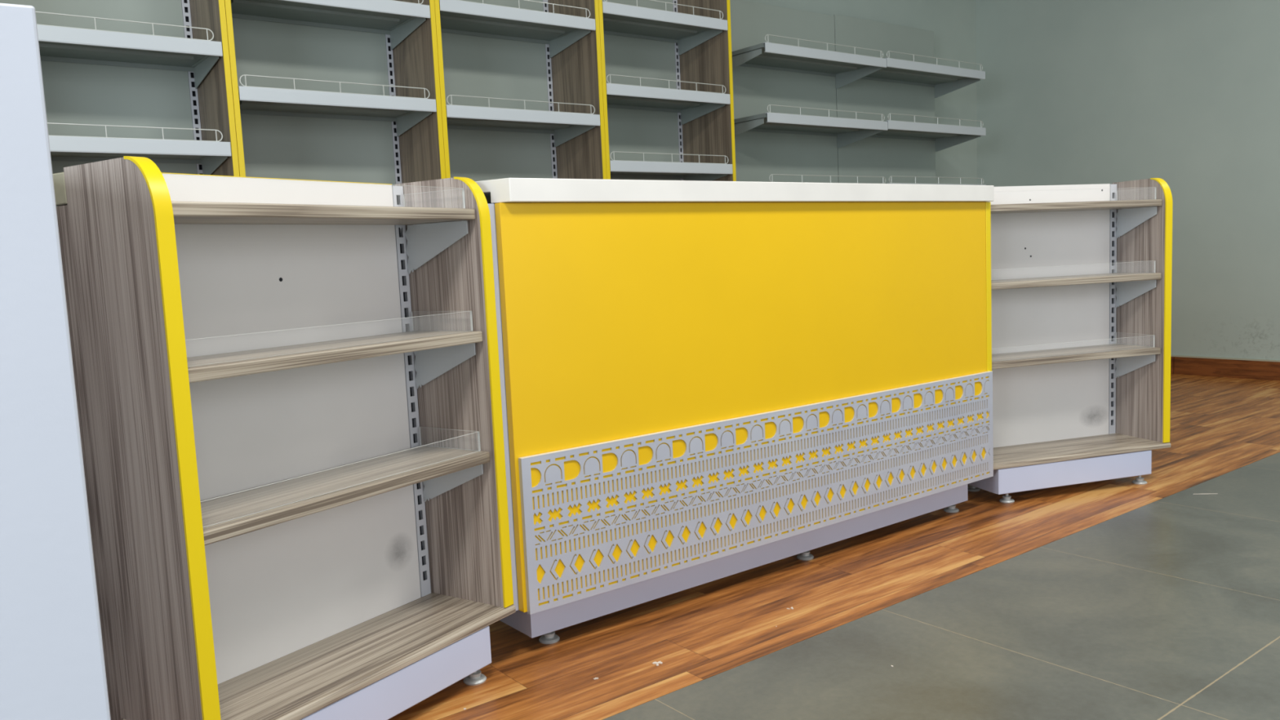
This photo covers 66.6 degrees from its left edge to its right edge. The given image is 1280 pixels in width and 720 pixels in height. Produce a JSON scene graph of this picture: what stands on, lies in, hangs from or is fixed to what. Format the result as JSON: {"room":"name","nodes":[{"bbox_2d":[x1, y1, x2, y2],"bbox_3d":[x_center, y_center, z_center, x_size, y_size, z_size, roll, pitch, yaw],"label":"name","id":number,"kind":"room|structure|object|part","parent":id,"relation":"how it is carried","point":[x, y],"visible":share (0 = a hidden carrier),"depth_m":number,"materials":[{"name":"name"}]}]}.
{"room":"pharmacy","nodes":[
{"label":"pharmacy","id":0,"kind":"room"},
{"bbox_2d":[387,373,1279,719],"bbox_3d":[0.967,0.666,1.050,8.800,0.050,7.140,-7,7,-37],"label":"floor","id":1,"kind":"structure","parent":0,"point":[1168,607],"depth_m":2.05,"materials":[{"name":"grey tile"}]},
{"bbox_2d":[0,3,111,719],"bbox_3d":[-1.058,0.268,0.876,0.950,0.958,1.160,-6,7,-32],"label":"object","id":2,"kind":"object","parent":1,"relation":"on","point":[52,666],"visible":1,"depth_m":0.61,"materials":[{"name":"paint"}]},
{"bbox_2d":[0,0,239,206],"bbox_3d":[-1.716,-0.635,3.098,0.735,2.350,0.396,-7,7,-37],"label":"wall shelving","id":3,"kind":"object","parent":1,"relation":"on","point":[151,79],"visible":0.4,"depth_m":3.20,"materials":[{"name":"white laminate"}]},
{"bbox_3d":[-1.719,-0.975,3.046,0.694,0.034,0.328,-7,7,-37],"label":"shelf","id":4,"kind":"part","parent":3,"relation":"part of","materials":[{"name":"grey metal"}]},
{"bbox_3d":[-1.705,-0.661,3.079,0.694,0.034,0.328,-7,7,-37],"label":"shelf","id":5,"kind":"part","parent":3,"relation":"part of","materials":[{"name":"grey metal"}]},
{"bbox_3d":[-1.550,-0.677,3.429,0.025,2.350,0.030,-7,7,-37],"label":"slotted post","id":6,"kind":"part","parent":3,"relation":"part of","materials":[{"name":"grey metal"}]},
{"bbox_3d":[-1.434,-0.670,3.316,0.018,2.350,0.392,-7,7,-37],"label":"panel","id":7,"kind":"part","parent":3,"relation":"part of","materials":[{"name":"brown laminate"}]},
{"bbox_2d":[53,155,515,719],"bbox_3d":[-0.571,0.162,1.687,0.311,0.957,0.660,1,7,33],"label":"shelving","id":8,"kind":"object","parent":1,"relation":"on","point":[288,392],"visible":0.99,"depth_m":1.65,"materials":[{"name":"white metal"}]},
{"bbox_3d":[-0.667,-0.285,1.690,0.039,0.046,0.656,1,7,33],"label":"rail","id":9,"kind":"part","parent":8,"relation":"part of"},
{"bbox_3d":[-0.714,0.136,1.397,0.220,0.830,0.024,1,7,33],"label":"panel","id":10,"kind":"part","parent":8,"relation":"part of","materials":[{"name":"beige laminate"}]},
{"bbox_3d":[-0.614,0.101,1.706,0.008,0.826,0.545,1,7,33],"label":"panel","id":11,"kind":"part","parent":8,"relation":"part of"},
{"bbox_3d":[-0.547,-0.240,1.617,0.182,0.020,0.600,1,7,33],"label":"shelf","id":12,"kind":"part","parent":8,"relation":"part of","materials":[{"name":"beige laminate"}]},
{"bbox_3d":[-0.537,-0.013,1.641,0.182,0.020,0.600,1,7,33],"label":"shelf","id":13,"kind":"part","parent":8,"relation":"part of","materials":[{"name":"beige laminate"}]},
{"bbox_3d":[-0.526,0.217,1.665,0.182,0.020,0.600,1,7,33],"label":"shelf","id":14,"kind":"part","parent":8,"relation":"part of","materials":[{"name":"beige laminate"}]},
{"bbox_3d":[-0.466,0.070,1.952,0.030,0.824,0.026,1,7,33],"label":"slotted post","id":15,"kind":"part","parent":8,"relation":"part of","materials":[{"name":"white metal"}]},
{"bbox_3d":[-0.368,0.065,1.921,0.220,0.830,0.024,1,7,33],"label":"panel","id":16,"kind":"part","parent":8,"relation":"part of","materials":[{"name":"beige laminate"}]},
{"bbox_2d":[224,0,445,186],"bbox_3d":[-1.134,-0.708,3.542,0.735,2.350,0.396,-7,7,-37],"label":"wall shelving","id":17,"kind":"object","parent":1,"relation":"on","point":[344,91],"visible":0.4,"depth_m":3.61,"materials":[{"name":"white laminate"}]},
{"bbox_3d":[-1.419,-0.672,3.327,0.018,2.350,0.392,-7,7,-37],"label":"panel","id":18,"kind":"part","parent":17,"relation":"part of","materials":[{"name":"yellow laminate"}]},
{"bbox_3d":[-1.230,-0.776,3.657,0.644,2.230,0.006,-7,7,-37],"label":"panel","id":19,"kind":"part","parent":17,"relation":"part of","materials":[{"name":"grey metal"}]},
{"bbox_3d":[-1.146,-1.245,3.470,0.694,0.034,0.328,-7,7,-37],"label":"shelf","id":20,"kind":"part","parent":17,"relation":"part of","materials":[{"name":"grey metal"}]},
{"bbox_3d":[-1.131,-0.913,3.504,0.694,0.034,0.328,-7,7,-37],"label":"shelf","id":21,"kind":"part","parent":17,"relation":"part of","materials":[{"name":"grey metal"}]},
{"bbox_3d":[-0.968,-0.750,3.873,0.025,2.350,0.030,-7,7,-37],"label":"slotted post","id":22,"kind":"part","parent":17,"relation":"part of","materials":[{"name":"grey metal"}]},
{"bbox_3d":[-0.852,-0.743,3.760,0.018,2.350,0.392,-7,7,-37],"label":"panel","id":23,"kind":"part","parent":17,"relation":"part of","materials":[{"name":"brown laminate"}]},
{"bbox_2d":[434,0,606,181],"bbox_3d":[-0.551,-0.781,3.986,0.735,2.350,0.396,-7,7,-37],"label":"wall shelving","id":24,"kind":"object","parent":1,"relation":"on","point":[521,81],"visible":0.39,"depth_m":4.07,"materials":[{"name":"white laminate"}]},
{"bbox_3d":[-0.647,-0.849,4.101,0.644,2.230,0.006,-7,7,-37],"label":"panel","id":25,"kind":"part","parent":24,"relation":"part of","materials":[{"name":"grey metal"}]},
{"bbox_3d":[-0.565,-1.350,3.910,0.694,0.034,0.328,-7,7,-37],"label":"shelf","id":26,"kind":"part","parent":24,"relation":"part of","materials":[{"name":"grey metal"}]},
{"bbox_3d":[-0.548,-0.969,3.950,0.694,0.034,0.328,-7,7,-37],"label":"shelf","id":27,"kind":"part","parent":24,"relation":"part of","materials":[{"name":"grey metal"}]},
{"bbox_3d":[-0.385,-0.823,4.317,0.025,2.350,0.030,-7,7,-37],"label":"slotted post","id":28,"kind":"part","parent":24,"relation":"part of","materials":[{"name":"grey metal"}]},
{"bbox_3d":[-0.269,-0.816,4.204,0.018,2.350,0.392,-7,7,-37],"label":"panel","id":29,"kind":"part","parent":24,"relation":"part of","materials":[{"name":"brown laminate"}]},
{"bbox_2d":[652,661,662,666],"bbox_3d":[0.035,0.592,1.905,0.019,0.001,0.018,-7,7,-37],"label":"crumb","id":30,"kind":"object","parent":1,"relation":"on","point":[655,662],"visible":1,"depth_m":1.90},
{"bbox_2d":[598,0,736,181],"bbox_3d":[0.031,-0.854,4.430,0.735,2.350,0.396,-7,7,-37],"label":"wall shelving","id":31,"kind":"object","parent":1,"relation":"on","point":[667,77],"visible":0.36,"depth_m":4.52,"materials":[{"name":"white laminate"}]},
{"bbox_3d":[-0.065,-0.921,4.545,0.644,2.230,0.006,-7,7,-37],"label":"panel","id":32,"kind":"part","parent":31,"relation":"part of","materials":[{"name":"grey metal"}]},
{"bbox_3d":[0.043,-0.858,4.414,0.694,0.034,0.328,-7,7,-37],"label":"shelf","id":33,"kind":"part","parent":31,"relation":"part of","materials":[{"name":"grey metal"}]},
{"bbox_3d":[0.029,-1.171,4.381,0.694,0.034,0.328,-7,7,-37],"label":"shelf","id":34,"kind":"part","parent":31,"relation":"part of","materials":[{"name":"grey metal"}]},
{"bbox_3d":[0.014,-1.497,4.347,0.694,0.034,0.328,-7,7,-37],"label":"shelf","id":35,"kind":"part","parent":31,"relation":"part of","materials":[{"name":"grey metal"}]},
{"bbox_3d":[0.197,-0.896,4.762,0.025,2.350,0.030,-7,7,-37],"label":"slotted post","id":36,"kind":"part","parent":31,"relation":"part of","materials":[{"name":"grey metal"}]},
{"bbox_3d":[0.313,-0.889,4.648,0.018,2.350,0.392,-7,7,-37],"label":"panel","id":37,"kind":"part","parent":31,"relation":"part of","materials":[{"name":"brown laminate"}]},
{"bbox_2d":[475,177,994,644],"bbox_3d":[0.249,0.036,2.571,1.969,0.950,0.532,-7,7,-37],"label":"counter","id":38,"kind":"object","parent":1,"relation":"on","point":[702,382],"depth_m":2.21,"materials":[{"name":"yellow laminate"}]},
{"bbox_2d":[475,177,994,204],"bbox_3d":[0.228,-0.414,2.525,1.968,0.044,0.529,-7,7,-37],"label":"countertop","id":39,"kind":"structure","parent":38,"relation":"on","point":[505,190],"depth_m":2.14,"materials":[{"name":"white laminate"}]},
{"bbox_3d":[0.404,0.268,2.390,1.594,0.312,0.011,-7,7,-37],"label":"grille panel","id":40,"kind":"part","parent":38,"relation":"part of","materials":[{"name":"silver metal"}]},
{"bbox_2d":[729,0,888,183],"bbox_3d":[0.844,-0.812,5.076,0.890,2.060,0.420,-7,7,-37],"label":"wall shelving","id":41,"kind":"object","parent":1,"relation":"on","point":[788,71],"visible":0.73,"depth_m":5.09,"materials":[{"name":"metal"}]},
{"bbox_3d":[0.755,-0.879,5.182,0.888,1.940,0.012,-7,7,-37],"label":"panel","id":42,"kind":"part","parent":41,"relation":"part of","materials":[{"name":"grey metal"}]},
{"bbox_3d":[0.846,-1.205,5.009,0.890,0.034,0.328,-7,7,-37],"label":"shelf","id":43,"kind":"part","parent":41,"relation":"part of","materials":[{"name":"grey metal"}]},
{"bbox_3d":[0.831,-1.526,4.975,0.890,0.034,0.328,-7,7,-37],"label":"shelf","id":44,"kind":"part","parent":41,"relation":"part of","materials":[{"name":"grey metal"}]},
{"bbox_2d":[833,14,986,185],"bbox_3d":[1.551,-0.906,5.616,0.892,2.070,0.420,-7,7,-37],"label":"wall shelving","id":45,"kind":"object","parent":1,"relation":"on","point":[904,91],"visible":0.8,"depth_m":5.62,"materials":[{"name":"metal"}]},
{"bbox_3d":[1.463,-0.973,5.721,0.890,1.950,0.012,-7,7,-37],"label":"panel","id":46,"kind":"part","parent":45,"relation":"part of","materials":[{"name":"grey metal"}]},
{"bbox_3d":[1.539,-1.619,5.515,0.892,0.034,0.328,-7,7,-37],"label":"shelf","id":47,"kind":"part","parent":45,"relation":"part of","materials":[{"name":"grey metal"}]},
{"bbox_3d":[1.554,-1.300,5.548,0.892,0.034,0.328,-7,7,-37],"label":"shelf","id":48,"kind":"part","parent":45,"relation":"part of","materials":[{"name":"grey metal"}]},
{"bbox_2d":[967,177,1172,503],"bbox_3d":[1.310,-0.079,3.121,0.674,0.967,0.311,-4,6,-17],"label":"shelving","id":49,"kind":"object","parent":1,"relation":"on","point":[1081,274],"visible":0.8,"depth_m":3.14,"materials":[{"name":"white metal"}]},
{"bbox_3d":[1.280,-0.143,3.155,0.585,0.832,0.008,-4,6,-17],"label":"panel","id":50,"kind":"part","parent":49,"relation":"part of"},
{"bbox_3d":[1.316,-0.013,3.075,0.640,0.020,0.182,-4,6,-17],"label":"shelf","id":51,"kind":"part","parent":49,"relation":"part of","materials":[{"name":"beige laminate"}]},
{"bbox_3d":[1.305,-0.247,3.051,0.640,0.020,0.182,-4,6,-17],"label":"shelf","id":52,"kind":"part","parent":49,"relation":"part of","materials":[{"name":"beige laminate"}]},
{"bbox_3d":[1.295,-0.475,3.027,0.640,0.020,0.182,-4,6,-17],"label":"shelf","id":53,"kind":"part","parent":49,"relation":"part of","materials":[{"name":"beige laminate"}]},
{"bbox_3d":[1.570,-0.166,3.257,0.026,0.831,0.030,-4,6,-17],"label":"slotted post","id":54,"kind":"part","parent":49,"relation":"part of","materials":[{"name":"white metal"}]},
{"bbox_3d":[1.627,-0.163,3.171,0.024,0.837,0.220,-4,6,-17],"label":"panel","id":55,"kind":"part","parent":49,"relation":"part of","materials":[{"name":"beige laminate"}]},
{"bbox_2d":[742,0,977,184],"bbox_3d":[-1.270,-1.054,3.783,8.900,3.000,0.100,-7,7,-37],"label":"wall","id":56,"kind":"structure","parent":0,"point":[953,22],"depth_m":6.14,"materials":[{"name":"grey paint"}]},
{"bbox_2d":[975,0,1279,359],"bbox_3d":[4.419,-1.290,3.576,0.100,3.000,7.140,-7,7,-37],"label":"wall","id":57,"kind":"structure","parent":0,"point":[1184,94],"depth_m":5.42,"materials":[{"name":"grey paint"}]},
{"bbox_2d":[1170,355,1279,380],"bbox_3d":[4.440,0.157,3.693,0.012,0.098,7.140,-7,7,-37],"label":"baseboard","id":58,"kind":"structure","parent":57,"relation":"attached to","point":[1246,369],"depth_m":5.30,"materials":[{"name":"brown wood"}]}
]}

